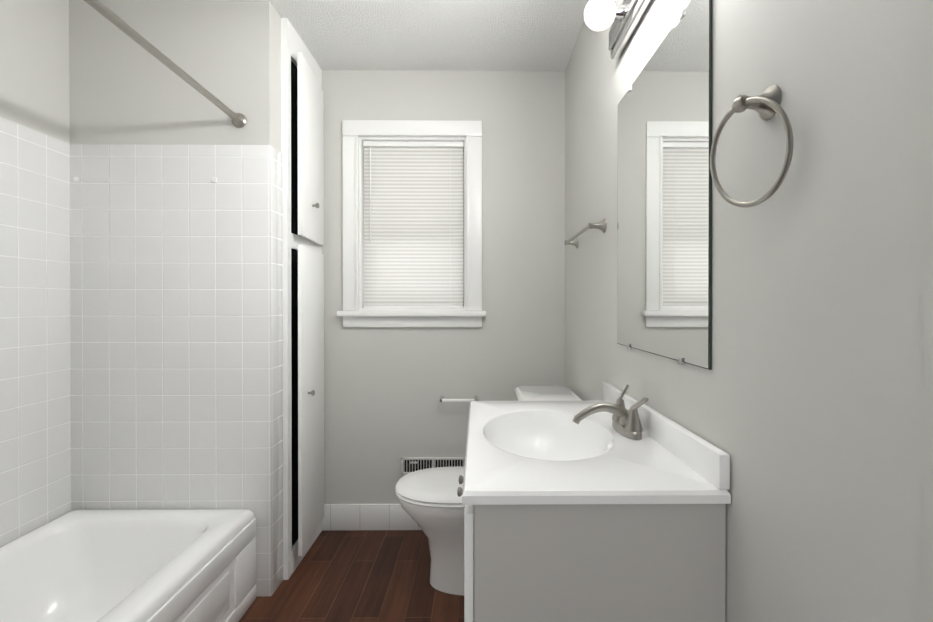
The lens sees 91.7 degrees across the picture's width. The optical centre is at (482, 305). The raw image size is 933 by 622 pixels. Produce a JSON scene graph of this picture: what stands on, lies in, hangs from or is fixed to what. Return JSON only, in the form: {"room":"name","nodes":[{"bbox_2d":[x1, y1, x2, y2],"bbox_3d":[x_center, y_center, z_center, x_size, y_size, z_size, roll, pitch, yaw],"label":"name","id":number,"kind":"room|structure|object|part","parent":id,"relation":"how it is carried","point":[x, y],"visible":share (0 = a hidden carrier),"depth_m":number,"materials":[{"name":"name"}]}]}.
{"room":"bathroom","nodes":[
{"label":"bathroom","id":0,"kind":"room"},
{"bbox_2d":[0,0,69,143],"bbox_3d":[-1.726,-0.024,0.914,0.100,2.440,3.460,0,0,-1],"label":"wall","id":1,"kind":"structure","parent":0,"point":[34,64],"depth_m":1.71,"materials":[{"name":"grey paint"}]},
{"bbox_2d":[0,117,70,545],"bbox_3d":[-1.674,0.271,1.084,0.008,1.850,1.517,0,0,-1],"label":"wall tile","id":2,"kind":"structure","parent":1,"relation":"attached to","point":[35,417],"depth_m":1.69,"materials":[{"name":"white tile"}]},
{"bbox_2d":[69,0,280,152],"bbox_3d":[-1.279,-0.953,1.902,0.813,0.590,0.105,0,0,-1],"label":"wall","id":3,"kind":"structure","parent":0,"point":[124,89],"depth_m":1.85,"materials":[{"name":"grey paint"}]},
{"bbox_2d":[70,144,282,596],"bbox_3d":[-1.275,0.267,1.903,0.821,1.850,0.113,0,0,-1],"label":"tiled wall","id":4,"kind":"structure","parent":0,"point":[176,297],"depth_m":1.85,"materials":[{"name":"tile"}]},
{"bbox_2d":[74,177,216,181],"bbox_3d":[-1.370,-0.513,1.840,0.576,0.020,0.004,0,0,-1],"label":"clip","id":5,"kind":"object","parent":4,"relation":"attached to","point":[77,179],"visible":1,"depth_m":1.84,"materials":[{"name":"white plastic"}]},
{"bbox_2d":[239,530,463,621],"bbox_3d":[-0.611,1.221,0.930,2.330,0.050,3.460,0,0,-1],"label":"floor","id":6,"kind":"structure","parent":0,"point":[360,576],"depth_m":1.92,"materials":[{"name":"brown wood"}]},
{"bbox_2d":[0,509,255,621],"bbox_3d":[-1.290,1.010,1.095,0.754,0.370,1.502,0,0,-1],"label":"bathtub","id":7,"kind":"object","parent":6,"relation":"on","point":[145,565],"visible":1,"depth_m":1.67,"materials":[{"name":"white ceramic"}]},
{"bbox_3d":[-0.919,1.038,1.004,0.008,0.135,1.292,0,0,-1],"label":"apron panel","id":8,"kind":"part","parent":7,"relation":"part of","materials":[{"name":"white ceramic"}]},
{"bbox_2d":[281,18,323,579],"bbox_3d":[-1.230,-0.029,2.179,0.911,2.439,0.436,0,0,-1],"label":"closet","id":9,"kind":"object","parent":6,"relation":"on","point":[302,122],"visible":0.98,"depth_m":2.07,"materials":[{"name":"white wood"}]},
{"bbox_3d":[-0.858,-1.179,2.177,0.020,0.139,0.356,0,0,-1],"label":"rail","id":10,"kind":"part","parent":9,"relation":"part of","materials":[{"name":"white wood"}]},
{"bbox_3d":[-0.858,-0.292,2.181,0.020,0.065,0.356,0,0,-1],"label":"rail","id":11,"kind":"part","parent":9,"relation":"part of","materials":[{"name":"white wood"}]},
{"bbox_3d":[-0.823,-0.717,2.181,0.049,0.805,0.380,0,0,-1],"label":"door","id":12,"kind":"part","parent":9,"relation":"part of","materials":[{"name":"white wood"}]},
{"bbox_3d":[-0.823,0.418,2.186,0.049,1.375,0.380,0,0,-1],"label":"door","id":13,"kind":"part","parent":9,"relation":"part of","materials":[{"name":"white wood"}]},
{"bbox_2d":[395,386,582,594],"bbox_3d":[0.023,0.788,1.974,0.798,0.807,0.432,0,0,-1],"label":"toilet","id":14,"kind":"object","parent":6,"relation":"on","point":[430,501],"visible":0.4,"depth_m":1.87,"materials":[{"name":"white ceramic"}]},
{"bbox_3d":[-0.110,0.770,1.973,0.532,0.024,0.382,0,0,-1],"label":"lid","id":15,"kind":"part","parent":14,"relation":"part of","materials":[{"name":"white plastic"}]},
{"bbox_3d":[-0.110,0.791,1.973,0.532,0.014,0.384,0,0,-1],"label":"seat","id":16,"kind":"part","parent":14,"relation":"part of","materials":[{"name":"white plastic"}]},
{"bbox_3d":[-0.085,0.996,1.974,0.570,0.392,0.370,0,0,-1],"label":"bowl","id":17,"kind":"part","parent":14,"relation":"part of","materials":[{"name":"white ceramic"}]},
{"bbox_3d":[0.287,0.406,1.975,0.270,0.042,0.432,0,0,-1],"label":"tank lid","id":18,"kind":"part","parent":14,"relation":"part of","materials":[{"name":"white ceramic"}]},
{"bbox_2d":[457,382,730,621],"bbox_3d":[0.191,0.706,1.210,0.514,0.978,0.774,0,0,-1],"label":"bathroom vanity","id":19,"kind":"object","parent":6,"relation":"on","point":[610,506],"visible":1,"depth_m":0.84,"materials":[{"name":"grey"}]},
{"bbox_3d":[-0.051,0.479,1.167,0.028,0.024,0.023,0,0,-1],"label":"knob","id":20,"kind":"part","parent":19,"relation":"part of","materials":[{"name":"silver metal"}]},
{"bbox_3d":[-0.052,0.479,1.247,0.028,0.024,0.023,0,0,-1],"label":"knob","id":21,"kind":"part","parent":19,"relation":"part of","materials":[{"name":"silver metal"}]},
{"bbox_3d":[-0.027,0.733,1.028,0.018,0.686,0.355,0,0,-1],"label":"door","id":22,"kind":"part","parent":19,"relation":"part of","materials":[{"name":"white wood"}]},
{"bbox_2d":[572,384,648,439],"bbox_3d":[0.332,0.275,1.205,0.186,0.116,0.168,0,0,-1],"label":"faucet","id":23,"kind":"object","parent":19,"relation":"on","point":[633,423],"depth_m":1.19,"materials":[{"name":"silver metal"}]},
{"bbox_2d":[202,0,589,70],"bbox_3d":[-0.611,-1.269,0.919,2.330,0.050,3.460,0,0,-1],"label":"ceiling","id":24,"kind":"structure","parent":0,"point":[497,35],"depth_m":2.07,"materials":[{"name":"white paint"}]},
{"bbox_2d":[322,70,564,503],"bbox_3d":[-0.626,-0.030,2.465,2.130,2.440,0.120,0,0,-1],"label":"wall","id":25,"kind":"structure","parent":0,"point":[516,339],"depth_m":2.41,"materials":[{"name":"grey paint"}]},
{"bbox_2d":[359,137,363,310],"bbox_3d":[-0.650,-0.435,2.458,0.012,0.920,0.110,0,0,-1],"label":"liner","id":26,"kind":"object","parent":25,"relation":"attached to","point":[361,225],"visible":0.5,"depth_m":2.41,"materials":[{"name":"white wood"}]},
{"bbox_2d":[322,504,421,530],"bbox_3d":[-0.204,1.121,2.407,1.288,0.137,0.012,0,0,-1],"label":"baseboard","id":27,"kind":"structure","parent":25,"relation":"attached to","point":[367,517],"depth_m":2.40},
{"bbox_2d":[337,311,485,315],"bbox_3d":[-0.370,0.040,2.392,0.778,0.030,0.070,0,0,-1],"label":"stool","id":28,"kind":"object","parent":25,"relation":"attached to","point":[411,313],"visible":1,"depth_m":2.36,"materials":[{"name":"white wood"}]},
{"bbox_2d":[342,120,481,310],"bbox_3d":[-0.370,-0.476,2.394,0.734,1.002,0.022,0,0,-1],"label":"window","id":29,"kind":"structure","parent":25,"relation":"in","point":[475,223],"depth_m":2.38,"materials":[{"name":"white wood"}]},
{"bbox_2d":[355,135,357,310],"bbox_3d":[-0.662,-0.435,2.379,0.014,0.919,0.008,0,0,-1],"label":"bead","id":30,"kind":"object","parent":29,"relation":"attached to","point":[356,222],"visible":1,"depth_m":2.38,"materials":[{"name":"white wood"}]},
{"bbox_3d":[-0.370,-0.936,2.392,0.734,0.082,0.022,0,0,-1],"label":"window trim casing","id":31,"kind":"part","parent":29,"relation":"part of","materials":[{"name":"white wood"}]},
{"bbox_2d":[355,132,468,135],"bbox_3d":[-0.370,-0.902,2.377,0.598,0.014,0.008,0,0,-1],"label":"bead","id":32,"kind":"object","parent":29,"relation":"attached to","point":[412,134],"visible":1,"depth_m":2.37,"materials":[{"name":"white wood"}]},
{"bbox_2d":[363,141,463,307],"bbox_3d":[-0.370,-0.435,2.435,0.538,0.894,0.039,0,0,-1],"label":"window blinds","id":33,"kind":"object","parent":29,"relation":"attached to","point":[413,224],"visible":0.9,"depth_m":2.44,"materials":[{"name":"white plastic"}]},
{"bbox_3d":[-0.171,-0.425,2.429,0.001,0.860,0.002,0,0,-1],"label":"cord","id":34,"kind":"part","parent":33,"relation":"part of","materials":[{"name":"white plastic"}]},
{"bbox_2d":[466,136,468,310],"bbox_3d":[-0.078,-0.435,2.384,0.014,0.919,0.008,0,0,-1],"label":"bead","id":35,"kind":"object","parent":29,"relation":"attached to","point":[467,223],"visible":0.98,"depth_m":2.38,"materials":[{"name":"white wood"}]},
{"bbox_2d":[361,137,463,141],"bbox_3d":[-0.371,-0.889,2.458,0.546,0.012,0.110,0,0,-1],"label":"liner","id":36,"kind":"object","parent":25,"relation":"attached to","point":[412,138],"visible":0.43,"depth_m":2.40,"materials":[{"name":"white"}]},
{"bbox_2d":[361,308,463,310],"bbox_3d":[-0.371,0.019,2.462,0.546,0.012,0.110,0,0,-1],"label":"liner","id":37,"kind":"object","parent":25,"relation":"attached to","point":[412,309],"visible":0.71,"depth_m":2.41,"materials":[{"name":"white wood"}]},
{"bbox_2d":[343,316,481,326],"bbox_3d":[-0.370,0.084,2.398,0.734,0.058,0.018,0,0,-1],"label":"apron","id":38,"kind":"object","parent":25,"relation":"attached to","point":[412,321],"visible":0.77,"depth_m":2.39,"materials":[{"name":"white wood"}]},
{"bbox_2d":[400,457,464,474],"bbox_3d":[-0.260,0.850,2.403,0.350,0.090,0.015,0,0,-1],"label":"air vent","id":39,"kind":"object","parent":25,"relation":"in","point":[409,464],"visible":0.65,"depth_m":2.40,"materials":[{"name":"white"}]},
{"bbox_3d":[-0.428,0.850,2.404,0.014,0.090,0.011,0,0,-1],"label":"frame","id":40,"kind":"part","parent":39,"relation":"part of","materials":[{"name":"silver metal"}]},
{"bbox_3d":[-0.260,0.811,2.405,0.350,0.012,0.011,0,0,-1],"label":"frame","id":41,"kind":"part","parent":39,"relation":"part of","materials":[{"name":"silver metal"}]},
{"bbox_2d":[440,395,477,401],"bbox_3d":[-0.125,0.490,2.374,0.206,0.025,0.074,0,0,-1],"label":"toilet paper holder","id":42,"kind":"object","parent":25,"relation":"attached to","point":[442,399],"visible":0.98,"depth_m":2.34,"materials":[{"name":"silver metal"}]},
{"bbox_2d":[464,137,466,310],"bbox_3d":[-0.092,-0.435,2.463,0.012,0.920,0.110,0,0,-1],"label":"liner","id":43,"kind":"object","parent":25,"relation":"attached to","point":[465,224],"visible":0.71,"depth_m":2.41,"materials":[{"name":"white wood"}]},
{"bbox_2d":[463,148,463,305],"bbox_3d":[-0.117,-0.435,2.498,0.038,0.896,0.030,0,0,-1],"label":"sash frame","id":44,"kind":"object","parent":43,"relation":"attached to","point":[463,226],"visible":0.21,"depth_m":2.48,"materials":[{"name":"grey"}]},
{"bbox_2d":[565,0,925,621],"bbox_3d":[0.504,-0.024,0.935,0.100,2.440,3.460,0,0,-1],"label":"wall","id":45,"kind":"structure","parent":0,"point":[801,403],"depth_m":0.65,"materials":[{"name":"grey paint"}]},
{"bbox_2d":[564,219,606,247],"bbox_3d":[0.414,-0.293,1.878,0.060,0.052,0.502,0,0,-1],"label":"towel bar","id":46,"kind":"object","parent":45,"relation":"attached to","point":[601,226],"visible":1,"depth_m":1.70,"materials":[{"name":"silver metal"}]},
{"bbox_3d":[0.412,-0.294,2.103,0.060,0.052,0.052,0,0,-1],"label":"post","id":47,"kind":"part","parent":46,"relation":"part of","materials":[{"name":"silver metal"}]},
{"bbox_3d":[0.416,-0.292,1.653,0.060,0.052,0.052,0,0,-1],"label":"post","id":48,"kind":"part","parent":46,"relation":"part of","materials":[{"name":"silver metal"}]},
{"bbox_2d":[584,0,651,58],"bbox_3d":[0.376,-0.860,1.171,0.150,0.110,0.630,0,0,-1],"label":"sconce","id":49,"kind":"object","parent":45,"relation":"attached to","point":[625,17],"visible":1,"depth_m":1.31,"materials":[{"name":"silver metal"}]},
{"bbox_3d":[0.344,-0.861,1.330,0.090,0.092,0.092,0,0,-1],"label":"bulb","id":50,"kind":"part","parent":49,"relation":"part of","materials":[{"name":"white glass"}]},
{"bbox_2d":[614,4,624,21],"bbox_3d":[0.390,-0.861,1.331,0.045,0.044,0.044,0,0,-1],"label":"socket","id":51,"kind":"object","parent":49,"relation":"attached to","point":[619,11],"depth_m":1.32,"materials":[{"name":"silver metal"}]},
{"bbox_3d":[0.436,-0.860,1.171,0.029,0.110,0.630,0,0,-1],"label":"plate","id":52,"kind":"part","parent":49,"relation":"part of","materials":[{"name":"silver metal"}]},
{"bbox_2d":[617,0,711,369],"bbox_3d":[0.445,-0.265,1.189,0.010,0.792,0.590,0,0,-1],"label":"mirror","id":53,"kind":"object","parent":45,"relation":"attached to","point":[664,242],"visible":1,"depth_m":1.07,"materials":[{"name":"grey mirror"}]},
{"bbox_2d":[603,382,729,489],"bbox_3d":[0.438,0.302,1.211,0.021,0.066,0.774,0,0,-1],"label":"backsplash","id":54,"kind":"structure","parent":45,"relation":"attached to","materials":[{"name":"white stone"}]},
{"bbox_2d":[710,85,793,207],"bbox_3d":[0.426,-0.253,0.719,0.058,0.189,0.164,0,0,-1],"label":"towel ring","id":55,"kind":"object","parent":45,"relation":"attached to","point":[765,104],"visible":1,"depth_m":0.70,"materials":[{"name":"silver metal"}]},
{"bbox_3d":[0.430,-0.321,0.715,0.050,0.052,0.052,0,0,-1],"label":"post","id":56,"kind":"part","parent":55,"relation":"part of","materials":[{"name":"silver metal"}]},
{"bbox_2d":[924,0,932,621],"bbox_3d":[0.468,-0.021,0.285,0.024,2.440,0.360,0,0,-1],"label":"door frame","id":57,"kind":"structure","parent":45,"relation":"attached to","point":[928,522],"depth_m":0.46,"materials":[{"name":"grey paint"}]},
{"bbox_3d":[-1.115,-0.021,0.270,1.110,2.440,0.120,0,0,-1],"label":"wall","id":58,"kind":"structure","parent":0,"visible":0},
{"bbox_2d":[83,0,246,127],"bbox_3d":[-0.965,-0.755,1.091,0.105,0.060,1.524,0,0,-1],"label":"shower rod","id":59,"kind":"object","parent":58,"relation":"attached to","point":[239,120],"visible":1,"depth_m":1.37,"materials":[{"name":"silver metal"}]}
]}

